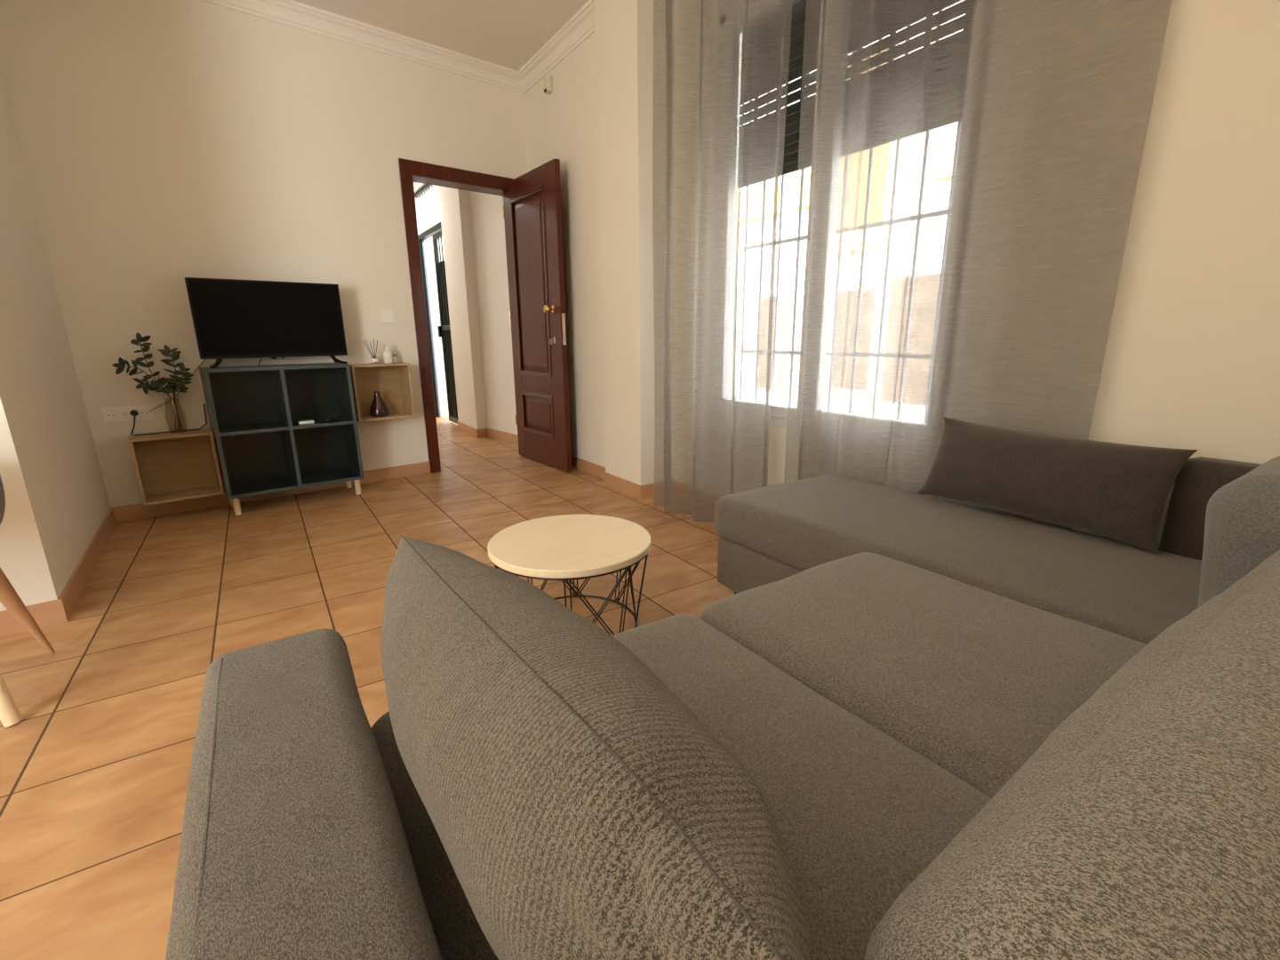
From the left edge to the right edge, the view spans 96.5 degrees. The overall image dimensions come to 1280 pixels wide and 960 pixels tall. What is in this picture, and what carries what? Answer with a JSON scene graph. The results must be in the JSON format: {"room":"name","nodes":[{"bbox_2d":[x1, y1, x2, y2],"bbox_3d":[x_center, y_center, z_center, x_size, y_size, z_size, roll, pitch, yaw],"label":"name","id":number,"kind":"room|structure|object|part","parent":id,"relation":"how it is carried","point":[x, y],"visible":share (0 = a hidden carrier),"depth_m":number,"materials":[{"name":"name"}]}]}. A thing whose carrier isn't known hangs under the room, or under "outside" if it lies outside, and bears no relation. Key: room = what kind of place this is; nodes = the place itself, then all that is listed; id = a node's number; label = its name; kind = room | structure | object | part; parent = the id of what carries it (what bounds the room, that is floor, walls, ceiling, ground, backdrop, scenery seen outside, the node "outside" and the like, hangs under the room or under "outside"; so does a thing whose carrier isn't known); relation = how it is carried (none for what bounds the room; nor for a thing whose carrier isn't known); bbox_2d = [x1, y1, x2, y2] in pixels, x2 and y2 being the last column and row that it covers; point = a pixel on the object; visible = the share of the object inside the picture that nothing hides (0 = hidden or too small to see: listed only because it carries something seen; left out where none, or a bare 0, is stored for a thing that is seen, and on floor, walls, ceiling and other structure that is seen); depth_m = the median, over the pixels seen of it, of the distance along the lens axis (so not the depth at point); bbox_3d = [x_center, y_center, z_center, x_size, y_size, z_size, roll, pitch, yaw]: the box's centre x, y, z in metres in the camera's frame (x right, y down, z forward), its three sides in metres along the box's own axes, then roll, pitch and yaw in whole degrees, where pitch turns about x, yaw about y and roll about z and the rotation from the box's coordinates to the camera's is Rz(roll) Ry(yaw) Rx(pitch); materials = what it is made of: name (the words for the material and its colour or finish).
{"room":"living room","nodes":[
{"label":"living room","id":0,"kind":"room"},
{"bbox_2d":[0,64,110,611],"bbox_3d":[-3.839,-0.726,1.331,3.400,2.725,2.108,-10,17,-32],"label":"wall","id":1,"kind":"structure","parent":0,"point":[55,494],"depth_m":2.21,"materials":[{"name":"paint"}]},
{"bbox_2d":[0,507,116,636],"bbox_3d":[-3.112,0.648,1.262,1.268,0.083,3.582,7,16,27],"label":"baseboard","id":2,"kind":"structure","parent":1,"relation":"attached to","point":[55,612],"depth_m":2.07,"materials":[{"name":"ceramic"}]},
{"bbox_2d":[0,0,528,507],"bbox_3d":[-1.933,-1.310,3.564,2.910,2.725,0.140,-12,18,-39],"label":"wall","id":3,"kind":"structure","parent":0,"point":[163,143],"depth_m":3.07,"materials":[{"name":"paint"}]},
{"bbox_2d":[100,404,154,423],"bbox_3d":[-2.708,-0.351,3.022,0.204,0.078,0.015,-12,18,-39],"label":"wall socket","id":4,"kind":"object","parent":3,"relation":"attached to","point":[110,414],"visible":0.98,"depth_m":3.01,"materials":[{"name":"white plastic"}]},
{"bbox_2d":[129,403,207,435],"bbox_3d":[-2.579,-0.332,3.119,0.059,0.142,0.345,11,19,39],"label":"power cord","id":5,"kind":"object","parent":4,"relation":"attached to","point":[133,412],"visible":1,"depth_m":3.06,"materials":[{"name":"black plastic"}]},
{"bbox_2d":[128,428,223,505],"bbox_3d":[-2.532,-0.079,3.127,0.349,0.352,0.185,-12,18,-39],"label":"box shelf","id":6,"kind":"object","parent":3,"relation":"attached to","point":[181,466],"visible":0.99,"depth_m":3.17,"materials":[{"name":"brown wood"}]},
{"bbox_3d":[-2.589,-0.095,3.193,0.321,0.324,0.007,-12,18,-39],"label":"panel","id":7,"kind":"part","parent":6,"relation":"part of","materials":[{"name":"brown wood"}]},
{"bbox_3d":[-2.513,-0.349,3.087,0.089,0.190,0.091,-12,18,-39],"label":"glass vase","id":8,"kind":"object","parent":6,"relation":"on","visible":0},
{"bbox_2d":[112,332,193,431],"bbox_3d":[-2.544,-0.509,3.008,0.319,0.520,0.091,-12,18,-39],"label":"eucalyptus branches","id":9,"kind":"object","parent":8,"relation":"in","point":[156,385],"visible":1,"depth_m":3.00,"materials":[{"name":"green plant"}]},
{"bbox_2d":[149,359,205,412],"bbox_3d":[-2.530,-0.530,3.132,0.304,0.290,0.010,-12,18,-39],"label":"cable","id":10,"kind":"object","parent":3,"relation":"attached to","point":[204,359],"visible":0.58,"depth_m":3.14,"materials":[{"name":"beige plastic"}]},
{"bbox_2d":[112,461,430,522],"bbox_3d":[-2.172,0.048,3.589,1.710,0.083,0.011,-12,18,-39],"label":"baseboard","id":11,"kind":"structure","parent":3,"relation":"attached to","point":[135,511],"depth_m":3.36,"materials":[{"name":"ceramic"}]},
{"bbox_2d":[200,0,523,93],"bbox_3d":[-1.812,-2.578,3.209,2.654,0.095,0.082,-12,18,-39],"label":"trim","id":12,"kind":"structure","parent":3,"relation":"attached to","point":[289,12],"depth_m":3.39,"materials":[{"name":"white paint"}]},
{"bbox_2d":[349,362,415,422],"bbox_3d":[-1.697,-0.580,3.730,0.352,0.352,0.185,-12,18,-39],"label":"box shelf","id":13,"kind":"object","parent":3,"relation":"attached to","point":[393,381],"visible":0.77,"depth_m":3.78,"materials":[{"name":"brown wood"}]},
{"bbox_2d":[362,339,379,362],"bbox_3d":[-1.719,-0.824,3.662,0.098,0.155,0.054,-12,18,-39],"label":"reed diffuser","id":14,"kind":"object","parent":13,"relation":"on","point":[374,359],"visible":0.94,"depth_m":3.66,"materials":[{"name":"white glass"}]},
{"bbox_3d":[-1.754,-0.596,3.796,0.324,0.324,0.007,-12,18,-39],"label":"panel","id":15,"kind":"part","parent":13,"relation":"part of","materials":[{"name":"brown wood"}]},
{"bbox_2d":[369,391,389,416],"bbox_3d":[-1.712,-0.498,3.734,0.118,0.163,0.118,-12,18,-39],"label":"vase","id":16,"kind":"object","parent":13,"relation":"in","point":[378,408],"visible":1,"depth_m":3.70,"materials":[{"name":"brown glass"}]},
{"bbox_2d":[383,344,393,363],"bbox_3d":[-1.648,-0.825,3.729,0.058,0.121,0.058,-12,18,-39],"label":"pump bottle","id":17,"kind":"object","parent":13,"relation":"on","point":[388,356],"visible":1,"depth_m":3.71,"materials":[{"name":"white ceramic"}]},
{"bbox_2d":[392,354,397,362],"bbox_3d":[-1.630,-0.805,3.784,0.038,0.056,0.038,-12,18,-39],"label":"jar","id":18,"kind":"object","parent":13,"relation":"on","point":[395,356],"visible":0.67,"depth_m":3.77,"materials":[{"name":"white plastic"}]},
{"bbox_2d":[380,309,394,322],"bbox_3d":[-1.659,-1.078,3.757,0.082,0.082,0.014,-12,18,-39],"label":"light switch","id":19,"kind":"object","parent":3,"relation":"attached to","point":[388,316],"visible":1,"depth_m":3.75,"materials":[{"name":"white plastic"}]},
{"bbox_2d":[398,158,514,472],"bbox_3d":[-1.244,-1.134,4.206,0.870,2.055,0.174,-12,18,-39],"label":"trim","id":20,"kind":"structure","parent":3,"relation":"attached to","point":[411,172],"depth_m":3.88,"materials":[{"name":"brown wood"}]},
{"bbox_2d":[502,158,571,471],"bbox_3d":[-0.760,-1.113,4.142,0.158,2.022,0.827,-11,18,-35],"label":"door","id":21,"kind":"structure","parent":3,"relation":"in","point":[532,208],"depth_m":4.07,"materials":[{"name":"brown wood"}]},
{"bbox_3d":[-0.767,-1.380,4.098,0.050,1.244,0.520,-11,18,-35],"label":"panel moulding","id":22,"kind":"part","parent":21,"relation":"part of","materials":[{"name":"brown wood"}]},
{"bbox_3d":[-0.767,-1.380,4.098,0.032,1.232,0.508,-11,18,-35],"label":"panel","id":23,"kind":"part","parent":21,"relation":"part of","materials":[{"name":"brown wood"}]},
{"bbox_3d":[-0.759,-0.502,4.321,0.050,0.312,0.520,-11,18,-35],"label":"panel moulding","id":24,"kind":"part","parent":21,"relation":"part of","materials":[{"name":"brown wood"}]},
{"bbox_3d":[-0.759,-0.502,4.321,0.032,0.300,0.508,-11,18,-35],"label":"panel","id":25,"kind":"part","parent":21,"relation":"part of","materials":[{"name":"brown wood"}]},
{"bbox_3d":[-0.579,-1.159,3.876,0.158,0.055,0.055,-11,18,-35],"label":"knob","id":26,"kind":"part","parent":21,"relation":"part of","materials":[{"name":"gold metal"}]},
{"bbox_3d":[-0.509,-1.013,3.834,0.022,0.205,0.010,-11,18,-35],"label":"lock plate","id":27,"kind":"part","parent":21,"relation":"part of","materials":[{"name":"silver metal"}]},
{"bbox_2d":[0,416,734,959],"bbox_3d":[-3.164,0.249,3.245,6.350,0.120,9.950,-10,17,-32],"label":"floor","id":28,"kind":"structure","parent":0,"point":[95,769],"depth_m":1.94,"materials":[{"name":"tile"}]},
{"bbox_2d":[0,474,55,727],"bbox_3d":[-1.963,0.224,1.382,0.636,0.834,0.607,-10,17,-32],"label":"dining chair","id":29,"kind":"object","parent":28,"relation":"on","point":[10,715],"visible":1,"depth_m":1.67,"materials":[{"name":"brown wood"}]},
{"bbox_3d":[-1.657,0.418,1.423,0.131,0.425,0.042,1,14,8],"label":"leg","id":30,"kind":"part","parent":29,"relation":"part of","materials":[{"name":"brown wood"}]},
{"bbox_3d":[-1.864,0.354,1.672,0.066,0.427,0.145,10,18,36],"label":"leg","id":31,"kind":"part","parent":29,"relation":"part of","materials":[{"name":"brown wood"}]},
{"bbox_2d":[199,362,364,515],"bbox_3d":[-2.082,-0.269,3.374,0.700,0.802,0.291,-12,18,-39],"label":"shelf unit","id":32,"kind":"object","parent":28,"relation":"on","point":[253,412],"visible":0.97,"depth_m":3.40,"materials":[{"name":"teal paint"}]},
{"bbox_3d":[-2.249,0.144,3.183,0.033,0.100,0.033,-12,18,-39],"label":"leg","id":33,"kind":"part","parent":32,"relation":"part of","materials":[{"name":"brown wood"}]},
{"bbox_3d":[-2.210,-0.293,3.251,0.322,0.018,0.282,-12,18,-39],"label":"shelf","id":34,"kind":"part","parent":32,"relation":"part of","materials":[{"name":"teal paint"}]},
{"bbox_2d":[184,277,347,367],"bbox_3d":[-2.066,-0.881,3.221,0.724,0.460,0.187,-12,19,-39],"label":"television","id":35,"kind":"object","parent":32,"relation":"on","point":[232,318],"visible":0.99,"depth_m":3.19,"materials":[{"name":"black plastic"}]},
{"bbox_3d":[-2.174,-0.343,3.466,0.662,0.664,0.008,-12,18,-39],"label":"panel","id":36,"kind":"part","parent":32,"relation":"part of","materials":[{"name":"teal paint"}]},
{"bbox_2d":[296,419,314,423],"bbox_3d":[-1.971,-0.340,3.359,0.090,0.016,0.044,-12,18,-39],"label":"box","id":37,"kind":"object","parent":32,"relation":"on","point":[310,420],"visible":1,"depth_m":3.35,"materials":[{"name":"white plastic"}]},
{"bbox_3d":[-1.950,-0.349,3.464,0.322,0.018,0.282,-12,18,-39],"label":"shelf","id":38,"kind":"part","parent":32,"relation":"part of","materials":[{"name":"teal paint"}]},
{"bbox_2d":[321,417,335,422],"bbox_3d":[-1.876,-0.363,3.436,0.074,0.018,0.062,-12,18,-39],"label":"puck","id":39,"kind":"object","parent":32,"relation":"on","point":[327,420],"visible":1,"depth_m":3.41,"materials":[{"name":"black plastic"}]},
{"bbox_3d":[-1.910,-0.001,3.739,0.033,0.100,0.033,-12,18,-39],"label":"leg","id":40,"kind":"part","parent":32,"relation":"part of","materials":[{"name":"brown wood"}]},
{"bbox_3d":[-1.768,0.040,3.576,0.033,0.100,0.033,-12,18,-39],"label":"leg","id":41,"kind":"part","parent":32,"relation":"part of","materials":[{"name":"brown wood"}]},
{"bbox_2d":[487,514,651,635],"bbox_3d":[-0.226,0.342,1.906,0.528,0.310,0.528,-10,17,-32],"label":"coffee table","id":42,"kind":"object","parent":28,"relation":"on","point":[562,548],"visible":0.71,"depth_m":1.79,"materials":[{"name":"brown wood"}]},
{"bbox_2d":[494,553,647,635],"bbox_3d":[-0.226,0.354,1.909,0.501,0.281,0.501,-10,17,-32],"label":"wire basket","id":43,"kind":"object","parent":42,"relation":"attached to","point":[627,566],"depth_m":1.72,"materials":[{"name":"black metal"}]},
{"bbox_2d":[165,456,1279,959],"bbox_3d":[0.435,0.300,1.144,2.096,0.755,1.696,-10,17,-32],"label":"sofa","id":44,"kind":"object","parent":28,"relation":"on","point":[964,732],"visible":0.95,"depth_m":0.60,"materials":[{"name":"grey fabric"}]},
{"bbox_3d":[-0.203,0.554,0.409,0.168,0.506,1.070,-10,17,-32],"label":"armrest","id":45,"kind":"part","parent":44,"relation":"part of","materials":[{"name":"grey fabric"}]},
{"bbox_2d":[380,535,808,959],"bbox_3d":[-0.124,0.228,0.584,0.239,0.302,0.812,-8,16,-26],"label":"lumbar pillow","id":46,"kind":"object","parent":44,"relation":"on","point":[579,808],"visible":1,"depth_m":0.32,"materials":[{"name":"grey fabric"}]},
{"bbox_2d":[372,613,989,959],"bbox_3d":[0.065,0.453,0.704,0.628,0.195,0.824,-10,17,-32],"label":"seat cushion","id":47,"kind":"object","parent":44,"relation":"on","point":[859,802],"depth_m":0.69,"materials":[{"name":"grey fabric"}]},
{"bbox_2d":[699,551,1149,798],"bbox_3d":[0.566,0.367,1.026,0.584,0.194,0.821,-10,17,-32],"label":"seat cushion","id":48,"kind":"object","parent":44,"relation":"on","point":[972,681],"depth_m":0.96,"materials":[{"name":"grey fabric"}]},
{"bbox_2d":[714,474,1201,646],"bbox_3d":[0.920,0.231,1.566,0.630,0.180,1.518,-10,17,-32],"label":"cushion","id":49,"kind":"object","parent":44,"relation":"on","point":[1125,590],"depth_m":1.49,"materials":[{"name":"grey fabric"}]},
{"bbox_2d":[917,416,1198,553],"bbox_3d":[1.128,-0.014,1.630,0.187,0.258,0.633,-11,18,-36],"label":"lumbar pillow","id":50,"kind":"object","parent":44,"relation":"on","point":[1116,492],"visible":1,"depth_m":1.52,"materials":[{"name":"grey fabric"}]},
{"bbox_2d":[863,551,1279,959],"bbox_3d":[0.572,0.289,0.489,1.101,0.404,0.260,-10,11,-32],"label":"cushion","id":51,"kind":"object","parent":44,"relation":"on","point":[1147,827],"depth_m":0.27,"materials":[{"name":"grey fabric"}]},
{"bbox_3d":[1.553,0.279,1.270,0.091,0.581,0.624,-10,17,-32],"label":"panel","id":52,"kind":"part","parent":44,"relation":"part of","materials":[{"name":"grey fabric"}]},
{"bbox_2d":[1197,456,1279,608],"bbox_3d":[1.221,0.140,1.009,0.655,0.385,0.244,-10,11,-32],"label":"cushion","id":53,"kind":"object","parent":44,"relation":"on","point":[1243,527],"depth_m":0.88,"materials":[{"name":"grey fabric"}]},
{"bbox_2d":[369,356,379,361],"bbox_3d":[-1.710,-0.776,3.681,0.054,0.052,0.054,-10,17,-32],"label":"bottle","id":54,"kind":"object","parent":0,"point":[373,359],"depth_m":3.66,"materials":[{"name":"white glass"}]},
{"bbox_2d":[292,0,588,71],"bbox_3d":[-3.125,-2.533,2.581,6.500,0.150,9.950,-10,17,-32],"label":"ceiling","id":55,"kind":"structure","parent":0,"point":[508,34],"depth_m":3.30,"materials":[{"name":"beige paint"}]},
{"bbox_2d":[413,182,517,434],"bbox_3d":[-1.996,-1.998,6.273,0.528,2.725,4.240,-10,17,-32],"label":"wall","id":56,"kind":"structure","parent":0,"point":[473,224],"depth_m":5.28,"materials":[{"name":"white paint"}]},
{"bbox_2d":[414,184,441,416],"bbox_3d":[-2.190,-1.889,6.266,0.060,2.520,1.120,-10,17,-32],"label":"trim","id":57,"kind":"structure","parent":56,"relation":"attached to","point":[436,228],"depth_m":6.60,"materials":[{"name":"white paint"}]},
{"bbox_2d":[418,184,439,232],"bbox_3d":[-2.179,-2.863,5.989,0.010,0.395,1.010,-10,17,-32],"label":"window","id":58,"kind":"structure","parent":56,"relation":"attached to","point":[432,185],"depth_m":6.09,"materials":[{"name":"white"}]},
{"bbox_2d":[422,239,443,417],"bbox_3d":[-2.437,-1.746,6.727,0.040,2.020,0.080,-10,17,-32],"label":"window","id":59,"kind":"structure","parent":56,"relation":"attached to","point":[424,241],"depth_m":6.69,"materials":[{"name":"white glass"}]},
{"bbox_2d":[432,230,458,423],"bbox_3d":[-2.062,-1.594,6.117,0.070,1.980,0.530,-10,17,-32],"label":"door","id":60,"kind":"structure","parent":56,"relation":"in","point":[444,330],"depth_m":6.18,"materials":[{"name":"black metal"}]},
{"bbox_3d":[-2.043,-1.488,6.144,0.008,1.640,0.410,-10,17,-32],"label":"panel","id":61,"kind":"part","parent":60,"relation":"part of","materials":[{"name":"black metal"}]},
{"bbox_2d":[457,421,518,444],"bbox_3d":[-1.413,-0.429,5.441,0.130,0.083,1.663,-13,19,-41],"label":"baseboard","id":62,"kind":"structure","parent":56,"relation":"attached to","point":[510,437],"depth_m":5.53,"materials":[{"name":"ceramic"}]},
{"bbox_2d":[518,0,1279,549],"bbox_3d":[0.577,-1.078,2.566,0.402,2.725,4.950,-10,17,-32],"label":"wall","id":63,"kind":"structure","parent":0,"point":[1191,361],"depth_m":1.50,"materials":[{"name":"paint"}]},
{"bbox_2d":[543,73,552,94],"bbox_3d":[-0.605,-2.595,3.737,0.046,0.107,0.060,-10,17,-32],"label":"detector","id":64,"kind":"object","parent":63,"relation":"attached to","point":[548,80],"visible":1,"depth_m":3.72,"materials":[{"name":"beige plastic"}]},
{"bbox_2d":[571,455,654,499],"bbox_3d":[0.530,0.213,2.848,0.246,0.083,4.640,-10,17,-32],"label":"baseboard","id":65,"kind":"structure","parent":63,"relation":"attached to","point":[630,488],"depth_m":3.64,"materials":[{"name":"ceramic"}]},
{"bbox_2d":[769,0,793,428],"bbox_3d":[0.761,-1.134,2.381,0.085,1.880,1.330,-10,17,-32],"label":"window","id":66,"kind":"structure","parent":63,"relation":"attached to","point":[779,413],"depth_m":2.73,"materials":[{"name":"white"}]},
{"bbox_2d":[770,82,794,404],"bbox_3d":[0.895,-1.171,2.463,0.137,1.890,1.410,-10,17,-32],"label":"window grille","id":67,"kind":"object","parent":63,"relation":"attached to","point":[789,240],"visible":0.02,"depth_m":2.92,"materials":[{"name":"silver metal"}]},
{"bbox_2d":[782,0,806,175],"bbox_3d":[0.839,-1.680,2.289,0.012,0.692,1.255,-10,17,-32],"label":"roller shutter","id":68,"kind":"object","parent":63,"relation":"attached to","point":[791,144],"visible":0.02,"depth_m":2.51,"materials":[{"name":"grey plastic"}]},
{"bbox_3d":[0.654,-2.270,1.847,0.160,0.062,2.020,-10,17,-32],"label":"rail","id":69,"kind":"object","parent":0,"visible":0},
{"bbox_2d":[652,0,792,522],"bbox_3d":[0.333,-1.072,2.655,0.113,2.648,0.758,-14,20,-43],"label":"sheer curtain","id":70,"kind":"object","parent":69,"relation":"hanging from","point":[721,67],"visible":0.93,"depth_m":2.63,"materials":[{"name":"white fabric"}]},
{"bbox_2d":[784,0,1171,528],"bbox_3d":[0.934,-0.883,1.891,0.085,2.648,1.132,-9,16,-30],"label":"sheer curtain","id":71,"kind":"object","parent":69,"relation":"hanging from","point":[968,171],"visible":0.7,"depth_m":1.82,"materials":[{"name":"white fabric"}]},
{"label":"outside","id":72,"kind":"structure","parent":0,"visible":0},
{"bbox_3d":[3.701,-0.643,7.435,9.880,0.130,28.000,-10,17,-32],"label":"ground","id":73,"kind":"structure","parent":72,"visible":0},
{"bbox_2d":[773,77,800,406],"bbox_3d":[1.823,-3.444,6.075,0.460,6.000,19.000,-10,17,-32],"label":"facade","id":74,"kind":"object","parent":73,"relation":"on","point":[790,184],"visible":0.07,"depth_m":6.40,"materials":[{"name":"paint"}]},
{"bbox_3d":[1.533,-1.597,6.676,0.030,1.050,0.450,-10,17,-32],"label":"stone panel","id":75,"kind":"part","parent":74,"relation":"part of","materials":[{"name":"white stone"}]}
]}

